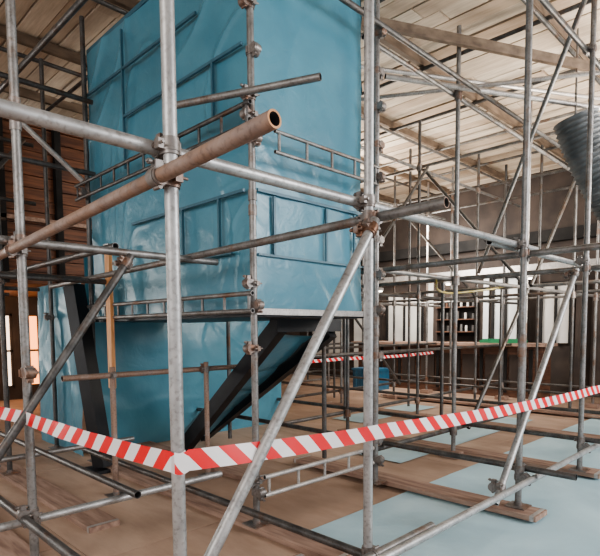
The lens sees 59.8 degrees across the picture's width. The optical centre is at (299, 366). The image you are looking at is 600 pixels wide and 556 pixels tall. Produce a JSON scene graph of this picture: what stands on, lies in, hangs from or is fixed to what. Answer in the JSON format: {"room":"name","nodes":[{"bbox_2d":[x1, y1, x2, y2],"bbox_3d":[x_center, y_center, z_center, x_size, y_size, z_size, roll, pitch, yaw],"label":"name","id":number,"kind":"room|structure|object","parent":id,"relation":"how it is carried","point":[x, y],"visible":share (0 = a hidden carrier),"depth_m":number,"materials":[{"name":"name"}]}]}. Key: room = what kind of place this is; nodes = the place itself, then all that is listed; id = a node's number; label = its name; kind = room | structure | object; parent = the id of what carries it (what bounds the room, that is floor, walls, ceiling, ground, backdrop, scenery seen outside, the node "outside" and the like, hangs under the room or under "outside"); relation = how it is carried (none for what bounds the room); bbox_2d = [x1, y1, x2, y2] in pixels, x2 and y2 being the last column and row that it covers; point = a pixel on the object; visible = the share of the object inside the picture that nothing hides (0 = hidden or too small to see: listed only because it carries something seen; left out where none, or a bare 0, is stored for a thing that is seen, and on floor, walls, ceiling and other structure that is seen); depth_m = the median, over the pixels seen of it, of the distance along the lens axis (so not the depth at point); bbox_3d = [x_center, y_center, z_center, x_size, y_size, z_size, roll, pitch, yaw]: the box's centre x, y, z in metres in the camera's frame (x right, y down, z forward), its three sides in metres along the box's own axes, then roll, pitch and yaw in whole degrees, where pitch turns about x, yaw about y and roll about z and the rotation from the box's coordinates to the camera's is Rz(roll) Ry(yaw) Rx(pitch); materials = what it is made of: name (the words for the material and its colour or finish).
{"room":"indoor construction site","nodes":[
{"label":"indoor construction site","id":0,"kind":"room"},
{"bbox_2d":[0,208,299,400],"bbox_3d":[-6.483,-1.788,10.609,0.300,5.200,18.000,4,6,45],"label":"wall","id":1,"kind":"structure","parent":0,"point":[11,303],"depth_m":11.00,"materials":[{"name":"brown paint"}]},
{"bbox_2d":[5,314,14,387],"bbox_3d":[-6.133,-0.335,10.940,0.080,1.550,0.200,4,6,45],"label":"window","id":2,"kind":"structure","parent":1,"relation":"in","point":[9,337],"depth_m":10.97,"materials":[{"name":"clear glass"}]},
{"bbox_2d":[18,314,38,386],"bbox_3d":[-5.826,-0.359,11.247,0.080,1.550,0.430,4,6,45],"label":"window","id":3,"kind":"structure","parent":1,"relation":"in","point":[33,318],"depth_m":11.32,"materials":[{"name":"clear glass"}]},
{"bbox_2d":[0,0,599,204],"bbox_3d":[0.031,-3.970,6.155,21.000,0.500,21.167,4,6,45],"label":"ceiling","id":4,"kind":"structure","parent":0,"point":[485,19],"depth_m":6.87,"materials":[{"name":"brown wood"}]},
{"bbox_2d":[0,374,599,555],"bbox_3d":[0.007,1.056,6.456,21.000,0.170,21.000,4,6,45],"label":"floor","id":5,"kind":"structure","parent":0,"point":[145,528],"depth_m":4.75,"materials":[{"name":"brown wood"}]},
{"bbox_2d":[0,521,41,555],"bbox_3d":[-2.306,1.158,3.787,3.500,0.041,0.229,4,6,45],"label":"board","id":6,"kind":"object","parent":5,"relation":"on","point":[11,544],"visible":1,"depth_m":3.40,"materials":[{"name":"brown wood"}]},
{"bbox_2d":[2,0,42,555],"bbox_3d":[-1.543,-1.085,2.834,0.184,4.559,0.167,4,6,45],"label":"upright","id":7,"kind":"object","parent":6,"relation":"on","point":[27,372],"visible":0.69,"depth_m":2.86,"materials":[{"name":"metal"}]},
{"bbox_2d":[0,495,79,555],"bbox_3d":[-1.603,0.850,2.984,4.000,0.088,0.048,4,6,45],"label":"crossbar","id":8,"kind":"object","parent":7,"relation":"attached to","point":[42,533],"visible":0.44,"depth_m":2.71,"materials":[{"name":"metal"}]},
{"bbox_2d":[0,253,134,466],"bbox_3d":[-1.391,-0.036,3.022,0.125,1.307,0.939,4,6,45],"label":"brace","id":9,"kind":"object","parent":7,"relation":"attached to","point":[125,263],"visible":1,"depth_m":3.01,"materials":[{"name":"metal"}]},
{"bbox_2d":[0,235,218,265],"bbox_3d":[-1.862,-0.676,2.614,0.048,0.048,3.530,4,6,45],"label":"bar","id":10,"kind":"object","parent":7,"relation":"attached to","point":[46,244],"visible":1,"depth_m":3.25,"materials":[{"name":"metal"}]},
{"bbox_2d":[0,471,222,531],"bbox_3d":[-1.162,0.856,3.415,0.048,0.048,1.580,4,6,45],"label":"bar","id":11,"kind":"object","parent":7,"relation":"attached to","point":[13,524],"visible":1,"depth_m":3.31,"materials":[{"name":"metal"}]},
{"bbox_2d":[39,58,61,448],"bbox_3d":[-3.013,-1.300,6.251,0.150,4.599,0.167,4,6,45],"label":"upright","id":12,"kind":"object","parent":5,"relation":"on","point":[49,316],"visible":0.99,"depth_m":6.25,"materials":[{"name":"metal"}]},
{"bbox_2d":[0,0,118,295],"bbox_3d":[-4.181,-1.223,5.298,6.700,4.600,5.700,4,6,45],"label":"scaffold","id":13,"kind":"object","parent":5,"relation":"on","point":[77,5],"visible":0.49,"depth_m":4.79,"materials":[{"name":"metal"}]},
{"bbox_2d":[0,436,133,462],"bbox_3d":[-2.505,0.789,4.486,0.048,0.048,2.300,4,6,45],"label":"bar","id":14,"kind":"object","parent":13,"relation":"attached to","point":[131,438],"visible":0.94,"depth_m":4.75,"materials":[{"name":"metal"}]},
{"bbox_2d":[0,462,119,533],"bbox_3d":[-2.680,1.071,5.038,3.600,0.041,0.229,4,6,45],"label":"board","id":15,"kind":"object","parent":5,"relation":"on","point":[54,497],"visible":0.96,"depth_m":4.30,"materials":[{"name":"brown wood"}]},
{"bbox_2d":[0,211,20,475],"bbox_3d":[-2.878,-1.229,4.973,0.150,4.559,0.167,4,6,45],"label":"upright","id":16,"kind":"object","parent":15,"relation":"on","point":[9,471],"visible":0.92,"depth_m":5.05,"materials":[{"name":"metal"}]},
{"bbox_2d":[0,431,140,498],"bbox_3d":[-2.435,0.713,4.693,4.000,0.048,0.048,4,6,45],"label":"crossbar","id":17,"kind":"object","parent":16,"relation":"attached to","point":[105,480],"visible":0.86,"depth_m":3.79,"materials":[{"name":"metal"}]},
{"bbox_2d":[37,283,83,456],"bbox_3d":[-2.943,-0.005,6.370,1.350,2.000,0.069,4,6,45],"label":"sheet","id":18,"kind":"object","parent":5,"relation":"on","point":[69,402],"visible":0.6,"depth_m":6.39,"materials":[{"name":"blue plastic"}]},
{"bbox_2d":[63,284,111,473],"bbox_3d":[-2.143,0.100,5.382,0.575,1.910,0.329,4,6,45],"label":"steel post","id":19,"kind":"object","parent":5,"relation":"on","point":[75,296],"visible":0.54,"depth_m":5.33,"materials":[{"name":"black metal"}]},
{"bbox_2d":[105,367,124,496],"bbox_3d":[-1.608,0.561,4.520,0.150,1.124,0.150,4,6,45],"label":"post","id":20,"kind":"object","parent":5,"relation":"on","point":[113,373],"visible":0.86,"depth_m":4.50,"materials":[{"name":"metal"}]},
{"bbox_2d":[145,0,187,555],"bbox_3d":[-0.446,-0.997,1.742,0.184,4.594,0.167,4,6,45],"label":"upright","id":21,"kind":"object","parent":5,"relation":"on","point":[167,143],"visible":0.81,"depth_m":1.77,"materials":[{"name":"metal"}]},
{"bbox_2d":[0,407,184,474],"bbox_3d":[-1.534,0.274,2.844,3.050,0.103,0.076,3,6,42],"label":"barrier tape","id":22,"kind":"object","parent":21,"relation":"attached to","point":[161,459],"visible":0.95,"depth_m":2.20,"materials":[{"name":"plastic"}]},
{"bbox_2d":[0,109,281,259],"bbox_3d":[-0.909,-0.633,2.173,2.392,0.153,0.048,4,6,45],"label":"crossbar","id":23,"kind":"object","parent":21,"relation":"attached to","point":[268,121],"visible":0.98,"depth_m":1.65,"materials":[{"name":"metal"}]},
{"bbox_2d":[174,385,599,474],"bbox_3d":[1.814,0.233,3.973,6.258,0.225,0.052,-4,6,-44],"label":"barrier tape","id":24,"kind":"object","parent":21,"relation":"attached to","point":[234,454],"visible":1,"depth_m":2.38,"materials":[{"name":"plastic"}]},
{"bbox_2d":[137,441,266,480],"bbox_3d":[-1.549,0.988,6.096,3.300,0.041,0.229,4,6,45],"label":"board","id":25,"kind":"object","parent":5,"relation":"on","point":[232,471],"visible":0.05,"depth_m":5.26,"materials":[{"name":"brown wood"}]},
{"bbox_2d":[197,362,211,474],"bbox_3d":[-0.921,0.512,5.146,0.165,1.124,0.150,4,6,45],"label":"post","id":26,"kind":"object","parent":5,"relation":"on","point":[205,369],"visible":0.82,"depth_m":5.11,"materials":[{"name":"metal"}]},
{"bbox_2d":[61,364,236,381],"bbox_3d":[-1.255,0.043,4.841,0.048,0.048,1.850,4,6,45],"label":"guard rail","id":27,"kind":"object","parent":26,"relation":"attached to","point":[219,367],"visible":0.66,"depth_m":4.62,"materials":[{"name":"metal"}]},
{"bbox_2d":[106,465,352,555],"bbox_3d":[-0.897,1.103,4.417,3.400,0.041,0.229,4,6,45],"label":"board","id":28,"kind":"object","parent":5,"relation":"on","point":[307,546],"visible":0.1,"depth_m":3.77,"materials":[{"name":"brown wood"}]},
{"bbox_2d":[79,16,95,461],"bbox_3d":[-2.200,-1.267,5.439,0.150,4.559,0.167,4,6,45],"label":"upright","id":29,"kind":"object","parent":28,"relation":"on","point":[84,190],"visible":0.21,"depth_m":5.36,"materials":[{"name":"metal"}]},
{"bbox_2d":[87,291,254,319],"bbox_3d":[-1.329,-0.508,4.553,2.850,0.153,0.034,4,6,45],"label":"girder","id":30,"kind":"object","parent":29,"relation":"attached to","point":[248,294],"visible":0.69,"depth_m":4.06,"materials":[{"name":"metal"}]},
{"bbox_2d":[103,243,115,387],"bbox_3d":[-1.828,-0.483,5.026,0.100,1.380,0.045,4,6,45],"label":"plank","id":31,"kind":"object","parent":30,"relation":"attached to","point":[107,258],"visible":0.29,"depth_m":5.01,"materials":[{"name":"wood"}]},
{"bbox_2d":[238,0,269,529],"bbox_3d":[-0.326,-1.147,3.571,0.167,4.559,0.167,4,6,45],"label":"upright","id":32,"kind":"object","parent":28,"relation":"on","point":[253,49],"visible":0.78,"depth_m":3.58,"materials":[{"name":"metal"}]},
{"bbox_2d":[74,98,251,201],"bbox_3d":[-1.338,-1.754,4.464,2.850,0.173,0.034,4,6,45],"label":"girder","id":33,"kind":"object","parent":32,"relation":"attached to","point":[247,102],"visible":0.81,"depth_m":4.46,"materials":[{"name":"metal"}]},
{"bbox_2d":[86,0,363,322],"bbox_3d":[-0.833,-2.054,4.997,2.785,3.205,1.321,4,6,45],"label":"enclosure","id":34,"kind":"object","parent":32,"relation":"attached to","point":[299,277],"visible":0.73,"depth_m":4.16,"materials":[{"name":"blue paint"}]},
{"bbox_2d":[84,257,280,443],"bbox_3d":[-1.373,-0.214,7.031,3.000,2.300,0.096,-4,6,-44],"label":"sheet","id":35,"kind":"object","parent":34,"relation":"hanging from","point":[142,402],"visible":0.29,"depth_m":6.64,"materials":[{"name":"blue plastic"}]},
{"bbox_2d":[177,72,321,108],"bbox_3d":[-0.416,-1.831,3.491,1.174,0.048,0.048,1,4,22],"label":"crossbar","id":36,"kind":"object","parent":32,"relation":"attached to","point":[316,77],"visible":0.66,"depth_m":3.43,"materials":[{"name":"metal"}]},
{"bbox_2d":[263,446,374,497],"bbox_3d":[0.197,0.810,4.135,0.034,0.163,1.260,4,6,45],"label":"girder","id":37,"kind":"object","parent":32,"relation":"attached to","point":[267,477],"visible":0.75,"depth_m":4.01,"materials":[{"name":"metal"}]},
{"bbox_2d":[184,319,340,451],"bbox_3d":[-0.719,0.251,5.703,2.339,1.561,0.850,4,6,45],"label":"support beam","id":38,"kind":"structure","parent":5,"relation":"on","point":[276,329],"depth_m":5.25,"materials":[{"name":"black metal"}]},
{"bbox_2d":[184,335,311,435],"bbox_3d":[-0.696,0.278,5.739,1.849,1.290,0.481,4,6,45],"label":"sheet","id":39,"kind":"object","parent":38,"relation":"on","point":[288,344],"visible":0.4,"depth_m":5.45,"materials":[{"name":"blue plastic"}]},
{"bbox_2d":[351,367,388,389],"bbox_3d":[1.699,0.273,12.497,0.750,0.505,0.550,4,6,45],"label":"crate","id":40,"kind":"object","parent":5,"relation":"on","point":[357,371],"visible":0.32,"depth_m":12.37,"materials":[{"name":"blue plastic"}]},
{"bbox_2d":[373,0,386,484],"bbox_3d":[0.668,-1.234,4.492,0.167,4.529,0.167,4,6,45],"label":"upright","id":41,"kind":"object","parent":5,"relation":"on","point":[380,106],"visible":0.91,"depth_m":4.48,"materials":[{"name":"metal"}]},
{"bbox_2d":[273,129,379,185],"bbox_3d":[0.247,-1.594,4.029,0.028,0.167,1.190,4,6,45],"label":"girder","id":42,"kind":"object","parent":41,"relation":"attached to","point":[279,133],"visible":0.91,"depth_m":3.92,"materials":[{"name":"metal"}]},
{"bbox_2d":[339,0,561,149],"bbox_3d":[2.108,-2.933,5.739,0.048,0.048,7.000,4,6,45],"label":"bar","id":43,"kind":"object","parent":41,"relation":"attached to","point":[349,3],"visible":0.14,"depth_m":4.92,"materials":[{"name":"metal"}]},
{"bbox_2d":[333,404,432,422],"bbox_3d":[1.490,0.770,8.918,0.600,0.012,2.200,4,6,45],"label":"blue groundsheet","id":44,"kind":"object","parent":5,"relation":"on","point":[358,417],"visible":0.57,"depth_m":9.05,"materials":[{"name":"blue plastic"}]},
{"bbox_2d":[226,25,599,459],"bbox_3d":[1.368,-1.524,8.930,9.600,4.595,7.300,4,6,45],"label":"scaffold","id":45,"kind":"object","parent":5,"relation":"on","point":[454,278],"visible":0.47,"depth_m":8.22,"materials":[{"name":"metal"}]},
{"bbox_2d":[0,0,599,273],"bbox_3d":[-0.018,-2.549,7.474,12.800,2.511,12.800,4,6,45],"label":"ceiling","id":46,"kind":"structure","parent":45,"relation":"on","point":[471,43],"depth_m":5.72,"materials":[{"name":"metal"}]},
{"bbox_2d":[0,117,92,296],"bbox_3d":[-5.413,-2.572,8.767,3.440,2.512,3.400,4,6,45],"label":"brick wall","id":47,"kind":"structure","parent":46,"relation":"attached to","point":[62,191],"depth_m":7.99,"materials":[{"name":"brown wood"}]},
{"bbox_2d":[553,28,599,223],"bbox_3d":[3.417,-2.544,5.839,1.159,2.348,0.487,-1,4,-6],"label":"duct","id":48,"kind":"object","parent":46,"relation":"hanging from","point":[571,132],"visible":0.87,"depth_m":5.70,"materials":[{"name":"metal"}]},
{"bbox_2d":[312,351,433,362],"bbox_3d":[0.812,-0.157,9.453,0.014,0.110,6.100,4,6,45],"label":"barrier tape","id":49,"kind":"object","parent":45,"relation":"attached to","point":[431,352],"visible":0.42,"depth_m":9.79,"materials":[{"name":"plastic"}]},
{"bbox_2d":[435,279,503,293],"bbox_3d":[1.990,-0.959,6.294,0.274,0.159,1.807,4,6,45],"label":"hose","id":50,"kind":"object","parent":45,"relation":"attached to","point":[436,287],"visible":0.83,"depth_m":6.34,"materials":[{"name":"paint"}]},
{"bbox_2d":[361,417,531,462],"bbox_3d":[2.128,0.903,7.013,0.600,0.010,3.600,4,6,45],"label":"blue groundsheet","id":51,"kind":"object","parent":5,"relation":"on","point":[394,454],"visible":0.37,"depth_m":6.70,"materials":[{"name":"blue plastic"}]},
{"bbox_2d":[351,341,557,398],"bbox_3d":[3.288,-0.017,12.088,4.800,1.120,0.750,4,6,45],"label":"countertop","id":52,"kind":"structure","parent":5,"relation":"on","point":[486,356],"depth_m":11.34,"materials":[{"name":"brown wood"}]},
{"bbox_2d":[479,339,527,342],"bbox_3d":[4.274,-0.549,10.986,0.900,0.085,0.300,4,6,45],"label":"cloth","id":53,"kind":"object","parent":52,"relation":"on","point":[482,340],"visible":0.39,"depth_m":10.96,"materials":[{"name":"green fabric"}]},
{"bbox_2d":[312,418,599,555],"bbox_3d":[4.498,1.057,4.580,5.000,0.016,8.000,4,6,45],"label":"blue groundsheet","id":54,"kind":"object","parent":5,"relation":"on","point":[570,526],"visible":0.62,"depth_m":3.91,"materials":[{"name":"blue plastic"}]},
{"bbox_2d":[293,455,546,522],"bbox_3d":[0.891,1.039,4.718,2.500,0.041,0.229,4,6,45],"label":"board","id":55,"kind":"object","parent":54,"relation":"on","point":[532,514],"visible":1,"depth_m":4.40,"materials":[{"name":"brown wood"}]},
{"bbox_2d":[504,0,532,510],"bbox_3d":[1.659,-1.195,3.841,0.184,4.529,0.167,4,6,45],"label":"upright","id":56,"kind":"object","parent":55,"relation":"on","point":[523,244],"visible":0.92,"depth_m":3.84,"materials":[{"name":"metal"}]},
{"bbox_2d":[196,408,577,480],"bbox_3d":[0.211,0.677,5.502,5.000,0.048,0.048,4,6,45],"label":"crossbar","id":57,"kind":"object","parent":56,"relation":"attached to","point":[565,475],"visible":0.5,"depth_m":4.42,"materials":[{"name":"metal"}]},
{"bbox_2d":[361,242,599,274],"bbox_3d":[0.412,-0.918,5.175,5.600,0.073,0.048,4,6,45],"label":"crossbar","id":58,"kind":"object","parent":56,"relation":"attached to","point":[592,246],"visible":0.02,"depth_m":4.07,"materials":[{"name":"metal"}]},
{"bbox_2d":[377,443,599,555],"bbox_3d":[2.596,0.773,4.761,0.048,0.048,6.900,4,6,45],"label":"bar","id":59,"kind":"object","parent":56,"relation":"attached to","point":[403,547],"visible":1,"depth_m":3.21,"materials":[{"name":"metal"}]},
{"bbox_2d":[488,268,578,504],"bbox_3d":[1.848,0.046,4.072,0.125,1.732,1.546,4,6,45],"label":"brace","id":60,"kind":"object","parent":56,"relation":"attached to","point":[496,486],"visible":0.91,"depth_m":3.98,"materials":[{"name":"metal"}]},
{"bbox_2d":[538,0,599,70],"bbox_3d":[2.107,-2.846,4.258,0.048,0.048,8.700,4,6,45],"label":"bar","id":61,"kind":"object","parent":56,"relation":"attached to","point":[546,4],"visible":1,"depth_m":4.36,"materials":[{"name":"metal"}]},
{"bbox_2d":[327,402,599,438],"bbox_3d":[2.304,0.797,7.963,5.100,0.041,0.229,4,6,45],"label":"board","id":62,"kind":"object","parent":54,"relation":"on","point":[332,403],"visible":0.43,"depth_m":7.39,"materials":[{"name":"brown wood"}]},
{"bbox_2d":[381,393,599,418],"bbox_3d":[3.576,0.697,9.232,5.100,0.041,0.229,4,6,45],"label":"board","id":63,"kind":"object","parent":54,"relation":"on","point":[384,394],"visible":0.61,"depth_m":9.28,"materials":[{"name":"brown wood"}]},
{"bbox_2d":[384,436,599,478],"bbox_3d":[1.788,0.943,5.967,3.000,0.041,0.229,4,6,45],"label":"board","id":64,"kind":"object","parent":54,"relation":"on","point":[593,472],"visible":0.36,"depth_m":5.59,"materials":[{"name":"brown wood"}]},
{"bbox_2d":[568,0,596,472],"bbox_3d":[2.670,-1.274,4.850,0.184,4.529,0.167,4,6,45],"label":"upright","id":65,"kind":"object","parent":64,"relation":"on","point":[592,47],"visible":0.88,"depth_m":4.83,"materials":[{"name":"metal"}]},
{"bbox_2d":[276,398,599,443],"bbox_3d":[1.222,0.598,6.510,5.000,0.048,0.048,4,6,45],"label":"crossbar","id":66,"kind":"object","parent":65,"relation":"attached to","point":[478,425],"visible":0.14,"depth_m":5.70,"materials":[{"name":"metal"}]},
{"bbox_2d":[361,265,599,287],"bbox_3d":[1.317,-1.016,6.288,5.900,0.048,0.048,4,6,45],"label":"crossbar","id":67,"kind":"object","parent":65,"relation":"attached to","point":[593,267],"visible":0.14,"depth_m":5.54,"materials":[{"name":"metal"}]},
{"bbox_2d":[486,241,599,271],"bbox_3d":[3.106,-1.024,5.456,0.048,0.048,5.000,4,6,45],"label":"bar","id":68,"kind":"object","parent":65,"relation":"attached to","point":[549,257],"visible":0.54,"depth_m":4.46,"materials":[{"name":"metal"}]},
{"bbox_3d":[0.482,1.198,2.546,1.600,0.041,0.229,4,6,45],"label":"board","id":69,"kind":"object","parent":5,"relation":"on","visible":0},
{"bbox_2d":[353,0,383,555],"bbox_3d":[0.338,-1.091,2.523,0.184,4.529,0.167,4,6,45],"label":"upright","id":70,"kind":"object","parent":69,"relation":"on","point":[367,200],"visible":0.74,"depth_m":2.55,"materials":[{"name":"metal"}]},
{"bbox_2d":[82,448,360,555],"bbox_3d":[-0.756,0.918,3.838,4.000,0.048,0.048,4,6,45],"label":"crossbar","id":71,"kind":"object","parent":70,"relation":"attached to","point":[323,539],"visible":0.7,"depth_m":3.33,"materials":[{"name":"metal"}]},
{"bbox_2d":[49,197,448,288],"bbox_3d":[-1.015,-0.796,3.963,4.701,0.123,0.048,4,6,45],"label":"crossbar","id":72,"kind":"object","parent":70,"relation":"attached to","point":[440,203],"visible":0.95,"depth_m":2.95,"materials":[{"name":"metal"}]},
{"bbox_2d":[0,273,105,283],"bbox_3d":[-2.657,-0.756,4.233,0.048,0.048,2.300,4,6,45],"label":"bar","id":73,"kind":"object","parent":72,"relation":"attached to","point":[2,275],"visible":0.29,"depth_m":4.67,"materials":[{"name":"metal"}]},
{"bbox_2d":[0,98,538,249],"bbox_3d":[0.035,-0.788,2.313,0.048,0.048,5.200,4,6,45],"label":"bar","id":74,"kind":"object","parent":70,"relation":"attached to","point":[11,110],"visible":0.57,"depth_m":1.94,"materials":[{"name":"metal"}]},
{"bbox_2d":[204,216,379,555],"bbox_3d":[-0.138,0.267,2.094,0.125,1.898,1.408,4,6,45],"label":"brace","id":75,"kind":"object","parent":70,"relation":"attached to","point":[366,229],"visible":1,"depth_m":2.13,"materials":[{"name":"metal"}]},
{"bbox_2d":[362,522,434,555],"bbox_3d":[-0.267,0.993,1.977,0.048,0.048,2.900,4,6,45],"label":"bar","id":76,"kind":"object","parent":70,"relation":"attached to","point":[391,544],"visible":0.59,"depth_m":2.78,"materials":[{"name":"metal"}]},
{"bbox_2d":[300,167,599,391],"bbox_3d":[5.396,-1.947,11.667,21.000,5.200,0.300,4,6,45],"label":"wall","id":77,"kind":"structure","parent":0,"point":[552,202],"depth_m":11.99,"materials":[{"name":"brown paint"}]},
{"bbox_2d":[310,223,599,393],"bbox_3d":[5.200,-1.195,11.518,14.000,3.525,0.270,4,6,45],"label":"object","id":78,"kind":"structure","parent":77,"relation":"attached to","point":[549,308],"depth_m":12.25,"materials":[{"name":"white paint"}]}
]}

